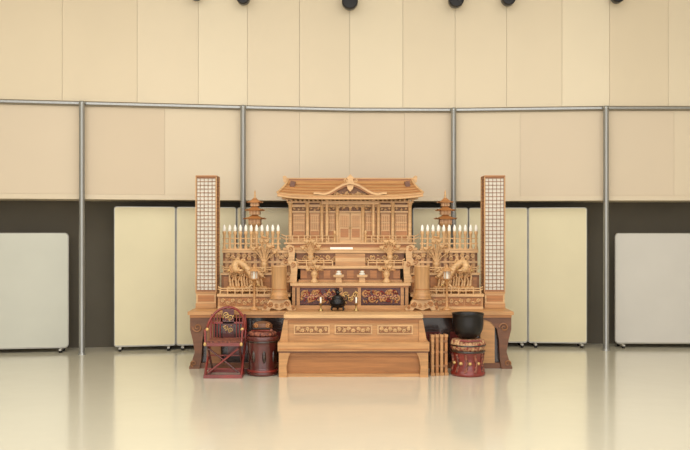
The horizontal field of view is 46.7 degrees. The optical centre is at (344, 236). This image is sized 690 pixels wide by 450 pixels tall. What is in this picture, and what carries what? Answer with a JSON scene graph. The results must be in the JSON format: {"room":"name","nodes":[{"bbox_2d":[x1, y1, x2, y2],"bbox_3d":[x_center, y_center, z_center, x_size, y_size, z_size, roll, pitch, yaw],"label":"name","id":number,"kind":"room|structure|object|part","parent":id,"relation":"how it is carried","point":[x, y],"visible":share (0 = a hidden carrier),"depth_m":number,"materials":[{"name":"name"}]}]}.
{"room":"funeral hall","nodes":[
{"label":"funeral hall","id":0,"kind":"room"},
{"bbox_2d":[0,0,689,348],"bbox_3d":[-0.019,-1.200,10.047,14.058,5.200,1.294,0,0,-3],"label":"wall","id":1,"kind":"structure","parent":0,"point":[377,54],"depth_m":9.97,"materials":[{"name":"paint"}]},
{"bbox_2d":[237,0,249,5],"bbox_3d":[-1.240,-2.910,9.791,0.160,0.160,0.220,0,0,0],"label":"wall spotlight","id":2,"kind":"object","parent":1,"relation":"attached to","point":[241,2],"visible":1,"depth_m":9.71,"materials":[{"name":"black metal"}]},
{"bbox_2d":[0,100,689,110],"bbox_3d":[-0.019,-1.600,9.716,14.025,0.026,0.712,0,0,-3],"label":"trim rail","id":3,"kind":"object","parent":1,"relation":"attached to","point":[1,101],"visible":0.89,"depth_m":9.91,"materials":[{"name":"metal"}]},
{"bbox_2d":[342,0,357,10],"bbox_3d":[0.060,-2.920,9.970,0.200,0.200,0.220,0,0,0],"label":"wall spotlight","id":4,"kind":"object","parent":1,"relation":"attached to","point":[349,5],"visible":1,"depth_m":9.89,"materials":[{"name":"black metal"}]},
{"bbox_2d":[448,0,463,8],"bbox_3d":[1.380,-2.945,9.988,0.190,0.190,0.220,0,0,0],"label":"wall spotlight","id":5,"kind":"object","parent":1,"relation":"attached to","point":[455,4],"visible":1,"depth_m":9.91,"materials":[{"name":"black metal"}]},
{"bbox_2d":[501,0,514,6],"bbox_3d":[2.020,-2.945,9.937,0.170,0.170,0.220,0,0,0],"label":"wall spotlight","id":6,"kind":"object","parent":1,"relation":"attached to","point":[507,3],"visible":1,"depth_m":9.86,"materials":[{"name":"black metal"}]},
{"bbox_2d":[611,0,622,3],"bbox_3d":[3.340,-2.945,9.840,0.160,0.160,0.220,0,0,0],"label":"wall spotlight","id":7,"kind":"object","parent":1,"relation":"attached to","point":[612,1],"visible":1,"depth_m":9.78,"materials":[{"name":"black metal"}]},
{"bbox_2d":[0,343,689,449],"bbox_3d":[0.000,1.450,4.250,14.200,0.100,13.500,0,0,0],"label":"floor","id":8,"kind":"structure","parent":0,"point":[553,396],"depth_m":6.73,"materials":[{"name":"plastic"}]},
{"bbox_2d":[0,233,68,352],"bbox_3d":[-4.160,0.675,9.639,1.599,1.450,0.240,0,0,-9],"label":"board","id":9,"kind":"object","parent":8,"relation":"on","point":[34,267],"visible":1,"depth_m":9.68,"materials":[{"name":"metal"}]},
{"bbox_2d":[78,101,85,354],"bbox_3d":[-3.130,-0.110,9.518,0.090,3.020,0.090,0,0,0],"label":"steel pole","id":10,"kind":"object","parent":8,"relation":"on","point":[81,103],"visible":1,"depth_m":9.49,"materials":[{"name":"silver metal"}]},
{"bbox_2d":[114,206,295,351],"bbox_3d":[-1.734,0.512,10.016,2.238,1.775,0.254,0,0,-9],"label":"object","id":11,"kind":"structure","parent":8,"relation":"on","point":[144,237],"depth_m":9.91,"materials":[{"name":"metal"}]},
{"bbox_2d":[203,306,246,377],"bbox_3d":[-1.210,1.058,8.124,0.405,0.683,0.418,0,0,0],"label":"chair","id":12,"kind":"object","parent":8,"relation":"on","point":[228,329],"visible":1,"depth_m":8.20,"materials":[{"name":"red paint"}]},
{"bbox_2d":[240,105,245,248],"bbox_3d":[-1.250,-0.110,9.818,0.090,3.020,0.090,0,0,0],"label":"steel pole","id":13,"kind":"object","parent":8,"relation":"on","point":[242,107],"visible":0.48,"depth_m":9.79,"materials":[{"name":"silver metal"}]},
{"bbox_2d":[246,321,278,376],"bbox_3d":[-0.840,1.129,8.160,0.331,0.542,0.331,0,0,0],"label":"stand","id":14,"kind":"object","parent":8,"relation":"on","point":[262,353],"visible":1,"depth_m":8.04,"materials":[{"name":"red paint"}]},
{"bbox_2d":[188,244,513,368],"bbox_3d":[0.060,0.743,9.070,3.450,1.315,1.220,0,0,0],"label":"altar","id":15,"kind":"object","parent":8,"relation":"on","point":[373,295],"depth_m":8.77,"materials":[{"name":"brown wood"}]},
{"bbox_2d":[195,175,219,307],"bbox_3d":[-1.543,0.051,9.000,0.236,1.471,0.250,0,0,0],"label":"lantern tower","id":16,"kind":"object","parent":15,"relation":"on","point":[207,187],"visible":0.99,"depth_m":8.90,"materials":[{"name":"brown wood"}]},
{"bbox_2d":[226,257,267,292],"bbox_3d":[-1.090,0.425,8.899,0.472,0.396,0.161,0,0,0],"label":"carving","id":17,"kind":"object","parent":15,"relation":"on","point":[233,268],"visible":0.83,"depth_m":8.91,"materials":[{"name":"brown wood"}]},
{"bbox_2d":[222,225,280,249],"bbox_3d":[-1.077,0.005,9.215,0.673,0.295,0.060,0,0,0],"label":"lamps","id":18,"kind":"object","parent":15,"relation":"on","point":[229,238],"visible":0.93,"depth_m":9.20,"materials":[{"name":"brown wood"}]},
{"bbox_2d":[248,264,259,309],"bbox_3d":[-0.980,0.540,8.640,0.140,0.495,0.121,0,0,0],"label":"lantern","id":19,"kind":"object","parent":15,"relation":"on","point":[253,271],"visible":1,"depth_m":8.63,"materials":[{"name":"brown wood"}]},
{"bbox_2d":[243,191,265,248],"bbox_3d":[-1.060,-0.201,9.420,0.250,0.708,0.250,0,0,0],"label":"lantern","id":20,"kind":"object","parent":15,"relation":"on","point":[254,219],"visible":0.84,"depth_m":9.36,"materials":[{"name":"brown wood"}]},
{"bbox_2d":[251,236,276,272],"bbox_3d":[-0.919,0.197,9.100,0.301,0.412,0.088,0,0,0],"label":"arrangement","id":21,"kind":"object","parent":15,"relation":"on","point":[263,259],"visible":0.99,"depth_m":9.09,"materials":[{"name":"brown wood"}]},
{"bbox_2d":[262,265,295,309],"bbox_3d":[-0.710,0.548,8.630,0.360,0.480,0.210,0,0,0],"label":"vase","id":22,"kind":"object","parent":15,"relation":"on","point":[279,299],"visible":1,"depth_m":8.57,"materials":[{"name":"brown wood"}]},
{"bbox_2d":[300,238,320,265],"bbox_3d":[-0.389,0.167,9.085,0.241,0.312,0.088,0,0,0],"label":"arrangement","id":23,"kind":"object","parent":15,"relation":"on","point":[310,252],"visible":0.98,"depth_m":9.07,"materials":[{"name":"brown wood"}]},
{"bbox_2d":[305,260,323,282],"bbox_3d":[-0.335,0.379,8.860,0.209,0.247,0.088,0,0,0],"label":"arrangement","id":24,"kind":"object","parent":15,"relation":"on","point":[314,273],"visible":1,"depth_m":8.84,"materials":[{"name":"brown wood"}]},
{"bbox_2d":[318,297,322,310],"bbox_3d":[-0.260,0.717,8.580,0.060,0.142,0.058,0,0,0],"label":"candlestick","id":25,"kind":"object","parent":15,"relation":"on","point":[320,303],"visible":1,"depth_m":8.57,"materials":[{"name":"gold metal"}]},
{"bbox_3d":[-0.080,0.670,8.600,0.175,0.236,0.176,0,0,43],"label":"incense burner","id":26,"kind":"part","parent":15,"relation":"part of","materials":[{"name":"black metal"}]},
{"bbox_2d":[333,271,343,282],"bbox_3d":[-0.070,0.438,8.870,0.116,0.130,0.106,0,0,0],"label":"stand","id":27,"kind":"object","parent":15,"relation":"on","point":[338,275],"visible":1,"depth_m":8.84,"materials":[{"name":"brown wood"}]},
{"bbox_2d":[329,247,353,249],"bbox_3d":[-0.040,0.136,9.230,0.280,0.035,0.050,0,0,0],"label":"tray","id":28,"kind":"object","parent":15,"relation":"on","point":[331,248],"visible":1,"depth_m":9.21,"materials":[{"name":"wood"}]},
{"bbox_2d":[276,174,423,249],"bbox_3d":[0.060,-0.288,9.473,1.695,0.883,0.674,0,0,0],"label":"shrine","id":29,"kind":"object","parent":15,"relation":"on","point":[357,213],"visible":1,"depth_m":9.37,"materials":[{"name":"brown wood"}]},
{"bbox_2d":[353,297,358,310],"bbox_3d":[0.120,0.717,8.580,0.060,0.142,0.058,0,0,0],"label":"candlestick","id":30,"kind":"object","parent":15,"relation":"on","point":[355,303],"visible":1,"depth_m":8.57,"materials":[{"name":"gold metal"}]},
{"bbox_2d":[357,271,366,282],"bbox_3d":[0.190,0.438,8.870,0.116,0.130,0.106,0,0,0],"label":"stand","id":31,"kind":"object","parent":15,"relation":"on","point":[361,275],"visible":1,"depth_m":8.84,"materials":[{"name":"brown wood"}]},
{"bbox_2d":[378,260,395,282],"bbox_3d":[0.465,0.379,8.860,0.209,0.247,0.088,0,0,0],"label":"arrangement","id":32,"kind":"object","parent":15,"relation":"on","point":[386,274],"visible":1,"depth_m":8.84,"materials":[{"name":"brown wood"}]},
{"bbox_2d":[379,238,400,265],"bbox_3d":[0.511,0.167,9.085,0.241,0.312,0.088,0,0,0],"label":"arrangement","id":33,"kind":"object","parent":15,"relation":"on","point":[389,251],"visible":0.99,"depth_m":9.07,"materials":[{"name":"brown wood"}]},
{"bbox_2d":[405,265,438,309],"bbox_3d":[0.830,0.548,8.630,0.360,0.480,0.210,0,0,0],"label":"vase","id":34,"kind":"object","parent":15,"relation":"on","point":[421,300],"visible":1,"depth_m":8.57,"materials":[{"name":"brown wood"}]},
{"bbox_2d":[423,236,449,272],"bbox_3d":[1.041,0.197,9.100,0.301,0.412,0.088,0,0,0],"label":"arrangement","id":35,"kind":"object","parent":15,"relation":"on","point":[436,257],"visible":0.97,"depth_m":9.09,"materials":[{"name":"brown wood"}]},
{"bbox_2d":[434,190,456,248],"bbox_3d":[1.180,-0.201,9.420,0.250,0.708,0.250,0,0,0],"label":"pagoda","id":36,"kind":"object","parent":15,"relation":"on","point":[445,219],"visible":0.91,"depth_m":9.36,"materials":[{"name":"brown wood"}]},
{"bbox_2d":[441,264,452,309],"bbox_3d":[1.100,0.540,8.640,0.140,0.495,0.121,0,0,0],"label":"lantern","id":37,"kind":"object","parent":15,"relation":"on","point":[446,271],"visible":1,"depth_m":8.63,"materials":[{"name":"brown wood"}]},
{"bbox_2d":[419,225,477,249],"bbox_3d":[1.196,0.005,9.215,0.673,0.295,0.060,0,0,0],"label":"lamps","id":38,"kind":"object","parent":15,"relation":"on","point":[427,238],"visible":0.93,"depth_m":9.20,"materials":[{"name":"brown wood"}]},
{"bbox_2d":[433,257,475,292],"bbox_3d":[1.209,0.425,8.899,0.475,0.396,0.161,0,0,0],"label":"carving","id":39,"kind":"object","parent":15,"relation":"on","point":[466,268],"visible":0.88,"depth_m":8.91,"materials":[{"name":"brown wood"}]},
{"bbox_2d":[481,175,504,307],"bbox_3d":[1.663,0.051,9.000,0.236,1.471,0.250,0,0,0],"label":"lantern tower","id":40,"kind":"object","parent":15,"relation":"on","point":[492,186],"visible":0.99,"depth_m":8.90,"materials":[{"name":"brown wood"}]},
{"bbox_2d":[278,312,428,376],"bbox_3d":[0.085,1.090,8.159,1.510,0.620,0.403,0,0,0],"label":"table","id":41,"kind":"object","parent":8,"relation":"on","point":[310,344],"visible":1,"depth_m":8.05,"materials":[{"name":"brown wood"}]},
{"bbox_2d":[430,334,448,375],"bbox_3d":[0.956,1.195,8.168,0.182,0.410,0.236,0,0,0],"label":"wooden stand","id":42,"kind":"object","parent":8,"relation":"on","point":[438,343],"visible":1,"depth_m":8.11,"materials":[{"name":"brown wood"}]},
{"bbox_2d":[413,208,467,249],"bbox_3d":[1.225,0.512,10.287,0.710,1.775,0.248,0,0,0],"label":"wall","id":43,"kind":"structure","parent":8,"relation":"on","point":[421,216],"depth_m":10.27,"materials":[{"name":"paint"}]},
{"bbox_2d":[451,108,455,247],"bbox_3d":[1.360,-0.110,10.018,0.090,3.020,0.090,0,0,0],"label":"steel pole","id":44,"kind":"object","parent":8,"relation":"on","point":[453,110],"visible":0.51,"depth_m":9.99,"materials":[{"name":"silver metal"}]},
{"bbox_2d":[450,311,485,376],"bbox_3d":[1.250,1.086,8.139,0.364,0.628,0.366,0,0,0],"label":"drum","id":45,"kind":"object","parent":8,"relation":"on","point":[467,350],"visible":1,"depth_m":8.01,"materials":[{"name":"red paint"}]},
{"bbox_2d":[469,207,586,347],"bbox_3d":[2.330,0.512,10.222,1.485,1.775,0.240,0,0,5],"label":"partition","id":46,"kind":"structure","parent":8,"relation":"on","point":[557,237],"depth_m":10.18,"materials":[{"name":"metal"}]},
{"bbox_2d":[602,106,609,350],"bbox_3d":[3.220,-0.110,9.868,0.090,3.020,0.090,0,0,0],"label":"steel pole","id":47,"kind":"object","parent":8,"relation":"on","point":[605,108],"visible":1,"depth_m":9.84,"materials":[{"name":"silver metal"}]},
{"bbox_2d":[614,233,689,348],"bbox_3d":[4.185,0.675,10.132,1.530,1.450,0.240,0,0,1],"label":"board","id":48,"kind":"object","parent":8,"relation":"on","point":[652,270],"visible":1,"depth_m":10.12,"materials":[{"name":"metal"}]}
]}

